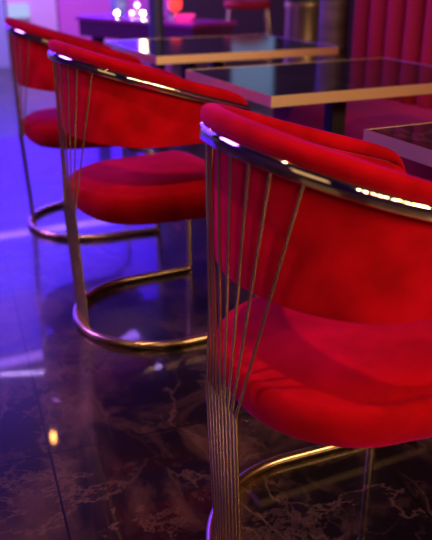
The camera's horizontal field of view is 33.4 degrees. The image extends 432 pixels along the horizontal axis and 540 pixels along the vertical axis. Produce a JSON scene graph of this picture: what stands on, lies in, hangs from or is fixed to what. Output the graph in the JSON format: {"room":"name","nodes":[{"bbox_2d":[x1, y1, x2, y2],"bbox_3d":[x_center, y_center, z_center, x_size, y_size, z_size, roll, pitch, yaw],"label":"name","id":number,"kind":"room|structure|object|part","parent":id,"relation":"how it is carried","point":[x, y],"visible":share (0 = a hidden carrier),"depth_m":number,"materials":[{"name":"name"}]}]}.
{"room":"entertainment venue","nodes":[
{"label":"entertainment venue","id":0,"kind":"room"},
{"bbox_2d":[4,0,354,66],"bbox_3d":[-2.538,-4.027,7.377,11.500,3.800,0.100,-10,25,-23],"label":"wall","id":1,"kind":"structure","parent":0,"point":[249,22],"depth_m":9.18,"materials":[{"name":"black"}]},
{"bbox_2d":[0,0,10,67],"bbox_3d":[-4.993,-2.158,6.831,5.910,0.780,0.040,-10,25,-23],"label":"wall panel","id":2,"kind":"object","parent":1,"relation":"attached to","point":[4,47],"visible":0.98,"depth_m":8.00,"materials":[{"name":"blue"}]},
{"bbox_2d":[5,0,57,33],"bbox_3d":[-2.050,-2.694,8.101,0.550,0.780,0.040,-10,25,-23],"label":"wall panel","id":3,"kind":"object","parent":1,"relation":"attached to","point":[43,13],"visible":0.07,"depth_m":8.05,"materials":[{"name":"purple"}]},
{"bbox_2d":[7,4,29,17],"bbox_3d":[-2.170,-2.850,7.930,0.230,0.140,0.030,-10,25,-23],"label":"box","id":4,"kind":"object","parent":3,"relation":"attached to","point":[14,10],"visible":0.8,"depth_m":7.92,"materials":[{"name":"white"}]},
{"bbox_2d":[57,0,169,60],"bbox_3d":[-1.172,-2.854,8.481,1.350,0.780,0.040,-10,25,-23],"label":"wall panel","id":5,"kind":"object","parent":1,"relation":"attached to","point":[67,9],"visible":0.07,"depth_m":8.26,"materials":[{"name":"purple paint"}]},
{"bbox_2d":[0,49,431,539],"bbox_3d":[0.156,0.006,2.839,11.500,0.100,12.600,-10,25,-23],"label":"floor","id":6,"kind":"structure","parent":0,"point":[99,440],"depth_m":1.85,"materials":[{"name":"brown stone"}]},
{"bbox_2d":[5,17,159,239],"bbox_3d":[-0.584,-0.626,3.086,0.531,0.871,0.546,-9,24,-20],"label":"dining chair","id":7,"kind":"object","parent":6,"relation":"on","point":[32,68],"visible":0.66,"depth_m":2.88,"materials":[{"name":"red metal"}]},
{"bbox_3d":[-0.819,-0.584,3.033,0.022,0.813,0.031,-9,24,-20],"label":"rod","id":8,"kind":"part","parent":7,"relation":"part of","materials":[{"name":"gold metal"}]},
{"bbox_3d":[-0.811,-0.575,3.010,0.024,0.814,0.007,-9,24,-20],"label":"rod","id":9,"kind":"part","parent":7,"relation":"part of","materials":[{"name":"gold metal"}]},
{"bbox_3d":[-0.828,-0.593,3.057,0.022,0.810,0.056,-9,24,-20],"label":"rod","id":10,"kind":"part","parent":7,"relation":"part of","materials":[{"name":"gold metal"}]},
{"bbox_3d":[-0.827,-0.602,3.084,0.023,0.806,0.081,-2,23,-4],"label":"rod","id":11,"kind":"part","parent":7,"relation":"part of","materials":[{"name":"gold metal"}]},
{"bbox_3d":[-0.799,-0.565,2.988,0.022,0.813,0.031,-9,24,-20],"label":"rod","id":12,"kind":"part","parent":7,"relation":"part of","materials":[{"name":"gold metal"}]},
{"bbox_3d":[-0.788,-0.554,2.966,0.022,0.810,0.056,-9,24,-20],"label":"rod","id":13,"kind":"part","parent":7,"relation":"part of","materials":[{"name":"gold metal"}]},
{"bbox_3d":[-0.768,-0.544,2.948,0.023,0.806,0.081,-18,29,-36],"label":"rod","id":14,"kind":"part","parent":7,"relation":"part of","materials":[{"name":"gold metal"}]},
{"bbox_3d":[-0.752,-0.530,2.926,0.024,0.797,0.113,-18,29,-36],"label":"rod","id":15,"kind":"part","parent":7,"relation":"part of","materials":[{"name":"gold metal"}]},
{"bbox_3d":[-0.586,-0.889,2.974,0.477,0.243,0.431,-9,24,-20],"label":"backrest","id":16,"kind":"part","parent":7,"relation":"part of","materials":[{"name":"red fabric"}]},
{"bbox_3d":[-0.579,-0.617,3.092,0.488,0.127,0.487,-9,24,-20],"label":"seat","id":17,"kind":"part","parent":7,"relation":"part of","materials":[{"name":"red fabric"}]},
{"bbox_3d":[-0.603,-0.922,2.953,0.492,0.168,0.481,-9,24,-20],"label":"rail","id":18,"kind":"part","parent":7,"relation":"part of","materials":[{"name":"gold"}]},
{"bbox_3d":[-0.467,-0.501,3.446,0.021,0.362,0.138,10,25,21],"label":"leg","id":19,"kind":"part","parent":7,"relation":"part of","materials":[{"name":"gold metal"}]},
{"bbox_3d":[-0.305,-0.342,3.068,0.138,0.362,0.021,10,25,21],"label":"leg","id":20,"kind":"part","parent":7,"relation":"part of","materials":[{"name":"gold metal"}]},
{"bbox_2d":[47,40,257,348],"bbox_3d":[-0.214,-0.264,2.229,0.531,0.871,0.546,-11,25,-24],"label":"dining chair","id":21,"kind":"object","parent":6,"relation":"on","point":[103,99],"visible":0.92,"depth_m":2.02,"materials":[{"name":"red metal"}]},
{"bbox_3d":[-0.442,-0.215,2.160,0.022,0.813,0.031,-11,25,-24],"label":"rod","id":22,"kind":"part","parent":21,"relation":"part of","materials":[{"name":"gold metal"}]},
{"bbox_3d":[-0.462,-0.232,2.208,0.028,0.806,0.081,-11,25,-24],"label":"rod","id":23,"kind":"part","parent":21,"relation":"part of","materials":[{"name":"gold metal"}]},
{"bbox_3d":[-0.453,-0.224,2.183,0.022,0.810,0.056,-11,25,-24],"label":"rod","id":24,"kind":"part","parent":21,"relation":"part of","materials":[{"name":"gold metal"}]},
{"bbox_3d":[-0.432,-0.206,2.137,0.024,0.814,0.007,-11,25,-24],"label":"rod","id":25,"kind":"part","parent":21,"relation":"part of","materials":[{"name":"gold metal"}]},
{"bbox_3d":[-0.463,-0.240,2.239,0.024,0.797,0.113,-3,23,-7],"label":"rod","id":26,"kind":"part","parent":21,"relation":"part of","materials":[{"name":"gold metal"}]},
{"bbox_3d":[-0.419,-0.197,2.116,0.022,0.813,0.031,-11,25,-24],"label":"rod","id":27,"kind":"part","parent":21,"relation":"part of","materials":[{"name":"gold metal"}]},
{"bbox_3d":[-0.406,-0.186,2.095,0.022,0.810,0.056,-11,25,-24],"label":"rod","id":28,"kind":"part","parent":21,"relation":"part of","materials":[{"name":"gold metal"}]},
{"bbox_3d":[-0.385,-0.177,2.079,0.023,0.806,0.081,-20,30,-39],"label":"rod","id":29,"kind":"part","parent":21,"relation":"part of","materials":[{"name":"gold metal"}]},
{"bbox_3d":[-0.366,-0.164,2.058,0.024,0.797,0.113,-21,31,-40],"label":"rod","id":30,"kind":"part","parent":21,"relation":"part of","materials":[{"name":"gold metal"}]},
{"bbox_3d":[-0.216,-0.527,2.117,0.477,0.243,0.431,-11,25,-24],"label":"backrest","id":31,"kind":"part","parent":21,"relation":"part of","materials":[{"name":"red fabric"}]},
{"bbox_3d":[-0.209,-0.255,2.236,0.488,0.127,0.487,-11,25,-24],"label":"seat","id":32,"kind":"part","parent":21,"relation":"part of","materials":[{"name":"red fabric"}]},
{"bbox_3d":[-0.232,-0.560,2.095,0.492,0.168,0.481,-11,25,-24],"label":"rail","id":33,"kind":"part","parent":21,"relation":"part of","materials":[{"name":"gold"}]},
{"bbox_3d":[-0.119,-0.143,2.597,0.021,0.362,0.138,8,24,17],"label":"leg","id":34,"kind":"part","parent":21,"relation":"part of","materials":[{"name":"gold metal"}]},
{"bbox_2d":[75,14,236,78],"bbox_3d":[-0.457,-1.483,5.323,1.240,0.710,0.440,20,30,39],"label":"serving table","id":35,"kind":"object","parent":6,"relation":"on","point":[98,27],"visible":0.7,"depth_m":5.03,"materials":[{"name":"purple paint"}]},
{"bbox_3d":[-0.890,-1.500,5.544,0.070,0.570,0.070,20,30,39],"label":"leg","id":36,"kind":"part","parent":35,"relation":"part of","materials":[{"name":"black metal"}]},
{"bbox_2d":[110,0,126,15],"bbox_3d":[-0.738,-2.026,5.458,0.130,0.186,0.130,-10,25,-23],"label":"vase","id":37,"kind":"object","parent":35,"relation":"on","point":[120,6],"visible":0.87,"depth_m":5.43,"materials":[{"name":"blue glass"}]},
{"bbox_2d":[135,2,139,16],"bbox_3d":[-0.580,-1.918,5.313,0.040,0.100,0.040,-10,25,-23],"label":"candle stand","id":38,"kind":"object","parent":35,"relation":"on","point":[136,3],"visible":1,"depth_m":5.30,"materials":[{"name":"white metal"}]},
{"bbox_2d":[168,0,181,18],"bbox_3d":[-0.291,-1.872,5.127,0.100,0.160,0.100,-10,25,-23],"label":"table lamp","id":39,"kind":"object","parent":35,"relation":"on","point":[174,5],"visible":0.8,"depth_m":5.09,"materials":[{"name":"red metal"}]},
{"bbox_3d":[-0.291,-1.895,5.118,0.100,0.110,0.100,-10,25,-23],"label":"lamp shade","id":40,"kind":"part","parent":39,"relation":"part of","materials":[{"name":"red"}]},
{"bbox_2d":[173,14,194,19],"bbox_3d":[-0.222,-1.766,5.039,0.160,0.034,0.160,-10,25,-23],"label":"glass dish","id":41,"kind":"object","parent":35,"relation":"on","point":[178,16],"visible":1,"depth_m":5.00,"materials":[{"name":"pink glass"}]},
{"bbox_3d":[-0.186,-1.246,4.942,0.070,0.570,0.070,20,30,39],"label":"leg","id":42,"kind":"part","parent":35,"relation":"part of","materials":[{"name":"black metal"}]},
{"bbox_2d":[148,0,164,69],"bbox_3d":[-0.368,-2.604,4.007,0.180,3.799,0.180,-10,25,-23],"label":"post","id":43,"kind":"object","parent":6,"relation":"on","point":[156,9],"visible":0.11,"depth_m":4.42,"materials":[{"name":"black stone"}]},
{"bbox_2d":[103,34,338,67],"bbox_3d":[0.001,-0.722,3.505,0.871,0.724,0.725,-10,25,-23],"label":"table","id":44,"kind":"object","parent":6,"relation":"on","point":[215,50],"visible":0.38,"depth_m":3.20,"materials":[{"name":"black stone"}]},
{"bbox_2d":[224,0,271,66],"bbox_3d":[0.284,-2.210,6.596,0.471,1.061,0.472,0,23,0],"label":"bar stool","id":45,"kind":"object","parent":6,"relation":"on","point":[265,5],"visible":0.68,"depth_m":6.36,"materials":[{"name":"red fabric"}]},
{"bbox_3d":[0.086,-1.970,6.483,0.076,0.707,0.077,0,23,0],"label":"leg","id":46,"kind":"part","parent":45,"relation":"part of","materials":[{"name":"gold metal"}]},
{"bbox_3d":[0.284,-2.404,6.514,0.430,0.080,0.430,0,23,0],"label":"seat","id":47,"kind":"part","parent":45,"relation":"part of","materials":[{"name":"red fabric"}]},
{"bbox_3d":[0.482,-2.123,6.846,0.099,0.707,0.022,-21,31,-41],"label":"leg","id":48,"kind":"part","parent":45,"relation":"part of","materials":[{"name":"gold metal"}]},
{"bbox_3d":[0.481,-1.970,6.482,0.022,0.707,0.099,-21,31,-41],"label":"leg","id":49,"kind":"part","parent":45,"relation":"part of","materials":[{"name":"gold metal"}]},
{"bbox_2d":[284,0,319,63],"bbox_3d":[0.598,-1.490,5.045,0.260,0.940,0.260,-10,25,-23],"label":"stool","id":50,"kind":"object","parent":6,"relation":"on","point":[302,16],"visible":0.5,"depth_m":4.87,"materials":[{"name":"gold metal"}]},
{"bbox_3d":[0.598,-1.873,4.884,0.260,0.110,0.260,-10,25,-23],"label":"seat","id":51,"kind":"part","parent":50,"relation":"part of","materials":[{"name":"red fabric"}]},
{"bbox_2d":[185,58,431,135],"bbox_3d":[0.410,-0.330,2.576,0.854,0.724,0.617,-10,25,-23],"label":"table","id":52,"kind":"object","parent":6,"relation":"on","point":[335,83],"visible":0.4,"depth_m":2.33,"materials":[{"name":"black stone"}]},
{"bbox_2d":[198,103,431,539],"bbox_3d":[0.238,0.141,1.268,0.531,0.871,0.546,-9,24,-20],"label":"dining chair","id":53,"kind":"object","parent":6,"relation":"on","point":[331,233],"visible":1,"depth_m":1.06,"materials":[{"name":"red fabric"}]},
{"bbox_3d":[-0.010,0.158,1.296,0.024,0.797,0.113,-1,23,-3],"label":"rod","id":54,"kind":"part","parent":53,"relation":"part of","materials":[{"name":"gold metal"}]},
{"bbox_3d":[-0.012,0.167,1.264,0.028,0.806,0.081,-9,24,-20],"label":"rod","id":55,"kind":"part","parent":53,"relation":"part of","materials":[{"name":"gold metal"}]},
{"bbox_3d":[-0.005,0.175,1.239,0.022,0.810,0.056,-9,24,-20],"label":"rod","id":56,"kind":"part","parent":53,"relation":"part of","materials":[{"name":"gold metal"}]},
{"bbox_3d":[0.004,0.183,1.215,0.022,0.813,0.031,-9,24,-20],"label":"rod","id":57,"kind":"part","parent":53,"relation":"part of","materials":[{"name":"gold metal"}]},
{"bbox_3d":[0.012,0.193,1.192,0.024,0.814,0.007,-9,24,-20],"label":"rod","id":58,"kind":"part","parent":53,"relation":"part of","materials":[{"name":"gold metal"}]},
{"bbox_3d":[0.024,0.203,1.170,0.022,0.813,0.031,-9,24,-20],"label":"rod","id":59,"kind":"part","parent":53,"relation":"part of","materials":[{"name":"gold metal"}]},
{"bbox_3d":[0.035,0.214,1.148,0.022,0.810,0.056,-9,24,-20],"label":"rod","id":60,"kind":"part","parent":53,"relation":"part of","materials":[{"name":"gold metal"}]},
{"bbox_3d":[0.055,0.223,1.130,0.023,0.806,0.081,-18,29,-36],"label":"rod","id":61,"kind":"part","parent":53,"relation":"part of","materials":[{"name":"gold metal"}]},
{"bbox_3d":[0.072,0.237,1.108,0.024,0.797,0.113,-18,29,-36],"label":"rod","id":62,"kind":"part","parent":53,"relation":"part of","materials":[{"name":"gold metal"}]},
{"bbox_3d":[0.220,-0.154,1.135,0.492,0.168,0.481,-9,24,-20],"label":"rail","id":63,"kind":"part","parent":53,"relation":"part of","materials":[{"name":"gold"}]},
{"bbox_3d":[0.236,-0.121,1.157,0.477,0.243,0.431,-9,24,-20],"label":"backrest","id":64,"kind":"part","parent":53,"relation":"part of","materials":[{"name":"red fabric"}]},
{"bbox_3d":[0.243,0.150,1.274,0.488,0.127,0.487,-9,24,-20],"label":"seat","id":65,"kind":"part","parent":53,"relation":"part of","materials":[{"name":"red fabric"}]},
{"bbox_2d":[317,0,349,61],"bbox_3d":[0.631,-2.358,3.425,0.170,3.799,0.170,-10,25,-23],"label":"pillar","id":66,"kind":"structure","parent":6,"relation":"on","point":[334,14],"depth_m":3.81,"materials":[{"name":"stone"}]},
{"bbox_2d":[272,0,431,180],"bbox_3d":[1.585,-0.245,1.674,0.640,1.270,4.820,-10,25,-23],"label":"banquette","id":67,"kind":"object","parent":6,"relation":"on","point":[401,30],"visible":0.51,"depth_m":3.32,"materials":[{"name":"red fabric"}]},
{"bbox_2d":[272,98,431,180],"bbox_3d":[1.585,-0.011,1.773,0.640,0.160,4.820,-10,25,-23],"label":"seat cushion","id":68,"kind":"object","parent":67,"relation":"on","point":[361,115],"depth_m":3.22,"materials":[{"name":"red fabric"}]},
{"bbox_2d":[363,122,431,166],"bbox_3d":[0.849,0.060,1.651,0.851,0.724,0.632,-10,25,-23],"label":"table","id":69,"kind":"object","parent":6,"relation":"on","point":[413,142],"visible":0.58,"depth_m":1.54,"materials":[{"name":"black stone"}]}
]}

